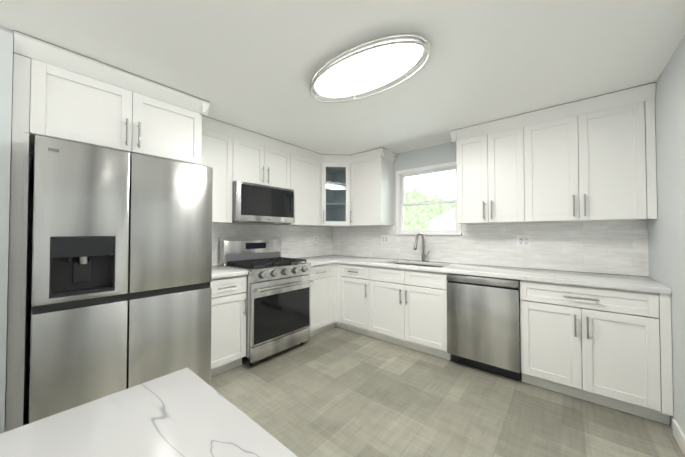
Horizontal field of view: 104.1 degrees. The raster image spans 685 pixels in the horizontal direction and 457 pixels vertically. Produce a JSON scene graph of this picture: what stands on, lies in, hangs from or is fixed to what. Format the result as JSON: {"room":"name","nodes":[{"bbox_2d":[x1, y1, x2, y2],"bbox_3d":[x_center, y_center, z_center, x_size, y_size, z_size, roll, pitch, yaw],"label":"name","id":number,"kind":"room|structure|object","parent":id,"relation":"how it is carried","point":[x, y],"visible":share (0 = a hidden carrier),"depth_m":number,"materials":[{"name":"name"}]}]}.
{"room":"kitchen","nodes":[
{"label":"kitchen","id":0,"kind":"room"},
{"bbox_2d":[0,25,303,433],"bbox_3d":[-1.609,0.126,2.225,0.785,2.359,5.200,-1,-1,40],"label":"wall","id":1,"kind":"structure","parent":0,"point":[6,63],"depth_m":1.42,"materials":[{"name":"grey paint"}]},
{"bbox_2d":[232,181,294,223],"bbox_3d":[-0.959,-0.273,3.083,0.442,0.406,0.742,-1,-1,40],"label":"microwave","id":2,"kind":"object","parent":1,"relation":"attached to","point":[255,203],"visible":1,"depth_m":2.91,"materials":[{"name":"grey metal"}]},
{"bbox_2d":[212,223,331,265],"bbox_3d":[-0.895,0.243,3.499,0.008,0.572,2.310,-1,-1,40],"label":"backsplash","id":3,"kind":"structure","parent":1,"relation":"attached to","point":[296,241],"depth_m":3.64,"materials":[{"name":"tile"}]},
{"bbox_2d":[314,235,317,242],"bbox_3d":[-0.406,0.164,4.074,0.009,0.116,0.072,-1,-1,40],"label":"electrical outlet","id":4,"kind":"object","parent":3,"relation":"attached to","point":[315,238],"visible":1,"depth_m":4.07,"materials":[{"name":"white plastic"}]},
{"bbox_2d":[318,158,353,221],"bbox_3d":[-0.094,-0.510,3.755,0.295,0.826,0.295,-1,-1,40],"label":"upper cabinet","id":5,"kind":"object","parent":1,"relation":"attached to","point":[335,175],"depth_m":3.76,"materials":[{"name":"white painted wood"},{"name":"glass"},{"name":"brushed nickel"}]},
{"bbox_2d":[212,266,247,278],"bbox_3d":[-1.262,0.415,2.563,0.632,0.035,0.412,-1,-1,40],"label":"countertop","id":6,"kind":"structure","parent":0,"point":[217,271],"depth_m":2.46,"materials":[{"name":"white stone"}]},
{"bbox_2d":[0,0,684,154],"bbox_3d":[-0.492,-1.110,1.317,3.692,0.080,5.440,-1,-1,40],"label":"ceiling","id":7,"kind":"structure","parent":0,"point":[253,65],"depth_m":1.61,"materials":[{"name":"white paint"}]},
{"bbox_2d":[310,33,429,102],"bbox_3d":[0.135,-1.016,1.773,0.893,0.089,0.467,-1,-1,40],"label":"ceiling light","id":8,"kind":"object","parent":7,"relation":"attached to","point":[369,65],"visible":0.98,"depth_m":1.65,"materials":[{"name":"white plastic"}]},
{"bbox_2d":[23,327,684,456],"bbox_3d":[-0.492,1.339,1.273,3.692,0.100,5.440,-1,-1,40],"label":"floor","id":9,"kind":"structure","parent":0,"point":[336,392],"depth_m":1.91,"materials":[{"name":"tile"}]},
{"bbox_2d":[5,53,30,431],"bbox_3d":[-1.717,0.177,2.026,0.627,2.250,1.001,-1,-1,40],"label":"surround","id":10,"kind":"object","parent":9,"relation":"on","point":[18,242],"visible":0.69,"depth_m":1.47,"materials":[{"name":"white wood"}]},
{"bbox_2d":[27,135,212,423],"bbox_3d":[-1.602,0.407,1.963,0.824,1.788,0.901,-1,-1,40],"label":"refrigerator","id":11,"kind":"object","parent":9,"relation":"on","point":[120,298],"visible":0.94,"depth_m":1.61,"materials":[{"name":"grey metal"}]},
{"bbox_2d":[0,368,297,456],"bbox_3d":[-0.163,0.806,-0.020,1.274,0.918,0.780,-1,-1,40],"label":"countertop","id":12,"kind":"structure","parent":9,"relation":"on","point":[186,412],"depth_m":0.47,"materials":[{"name":"white stone"}]},
{"bbox_2d":[219,239,313,365],"bbox_3d":[-0.825,0.725,2.953,0.743,1.187,0.746,-1,-1,40],"label":"range","id":13,"kind":"object","parent":9,"relation":"on","point":[278,305],"visible":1,"depth_m":2.76,"materials":[{"name":"grey metal"}]},
{"bbox_2d":[310,263,369,329],"bbox_3d":[-0.072,0.899,3.930,0.665,0.876,0.587,-1,-1,40],"label":"base cabinet","id":14,"kind":"object","parent":9,"relation":"on","point":[339,292],"depth_m":3.36,"materials":[{"name":"white painted wood"},{"name":"brushed nickel"}]},
{"bbox_2d":[296,257,335,265],"bbox_3d":[-0.482,0.432,3.498,0.635,0.035,0.516,-1,-1,40],"label":"countertop","id":15,"kind":"structure","parent":14,"relation":"on","point":[314,262],"depth_m":3.42,"materials":[{"name":"white stone"}]},
{"bbox_2d":[312,255,671,293],"bbox_3d":[0.967,0.424,3.040,3.446,0.035,0.637,-1,-1,40],"label":"countertop","id":16,"kind":"structure","parent":14,"relation":"on","point":[629,282],"depth_m":2.34,"materials":[{"name":"white stone"}]},
{"bbox_2d":[382,263,442,289],"bbox_3d":[0.860,0.544,3.122,0.710,0.198,0.386,-1,-1,40],"label":"sink basin","id":17,"kind":"object","parent":16,"relation":"in","point":[417,265],"visible":0.06,"depth_m":3.21,"materials":[{"name":"silver metal"}]},
{"bbox_2d":[403,233,429,261],"bbox_3d":[0.860,0.231,3.302,0.354,0.358,0.286,-1,-1,40],"label":"faucet","id":18,"kind":"object","parent":16,"relation":"on","point":[424,256],"visible":1,"depth_m":3.30,"materials":[{"name":"silver metal"}]},
{"bbox_2d":[447,273,521,380],"bbox_3d":[1.431,0.877,2.635,0.588,0.872,0.617,-1,-1,40],"label":"dishwasher","id":19,"kind":"object","parent":9,"relation":"on","point":[483,323],"visible":0.98,"depth_m":2.38,"materials":[{"name":"grey metal"}]},
{"bbox_2d":[344,141,648,276],"bbox_3d":[1.211,0.146,3.338,3.692,2.359,0.120,-1,-1,40],"label":"wall","id":20,"kind":"structure","parent":0,"point":[433,155],"depth_m":3.42,"materials":[{"name":"grey paint"}]},
{"bbox_2d":[395,161,461,234],"bbox_3d":[1.088,-0.352,3.427,0.860,0.871,0.155,-1,-1,40],"label":"window","id":21,"kind":"structure","parent":20,"relation":"in","point":[401,175],"depth_m":3.47,"materials":[{"name":"white"}]},
{"bbox_2d":[332,220,648,275],"bbox_3d":[1.170,0.181,3.288,3.452,0.457,0.008,-1,-1,40],"label":"backsplash","id":22,"kind":"structure","parent":20,"relation":"attached to","point":[614,247],"depth_m":2.71,"materials":[{"name":"tile"}]},
{"bbox_2d":[381,235,388,243],"bbox_3d":[0.597,0.153,3.755,0.118,0.116,0.009,-1,-1,40],"label":"electrical outlet","id":23,"kind":"object","parent":22,"relation":"attached to","point":[384,239],"visible":1,"depth_m":3.75,"materials":[{"name":"white plastic"}]},
{"bbox_2d":[517,236,530,246],"bbox_3d":[1.842,0.130,2.718,0.118,0.116,0.009,-1,-1,40],"label":"electrical outlet","id":24,"kind":"object","parent":22,"relation":"attached to","point":[523,241],"visible":1,"depth_m":2.71,"materials":[{"name":"white plastic"}]},
{"bbox_2d":[647,35,684,434],"bbox_3d":[0.880,0.089,0.152,0.120,2.359,5.200,-1,-1,40],"label":"wall","id":25,"kind":"structure","parent":0,"point":[666,244],"depth_m":1.67,"materials":[{"name":"grey paint"}]},
{"bbox_2d":[672,419,684,455],"bbox_3d":[1.331,1.230,0.777,0.014,0.100,2.350,-1,-1,40],"label":"baseboard","id":26,"kind":"structure","parent":25,"relation":"attached to","point":[678,435],"depth_m":1.59,"materials":[{"name":"white wood"}]},
{"label":"outside","id":27,"kind":"structure","parent":0,"visible":0},
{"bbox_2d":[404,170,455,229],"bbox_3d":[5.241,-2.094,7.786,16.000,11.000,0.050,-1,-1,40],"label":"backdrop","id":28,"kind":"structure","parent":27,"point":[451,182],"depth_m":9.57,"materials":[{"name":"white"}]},
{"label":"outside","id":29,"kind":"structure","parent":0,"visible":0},
{"bbox_2d":[429,208,454,229],"bbox_3d":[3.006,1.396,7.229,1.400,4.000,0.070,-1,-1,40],"label":"house","id":30,"kind":"structure","parent":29,"point":[442,219],"depth_m":7.38,"materials":[{"name":"white"}]}
]}

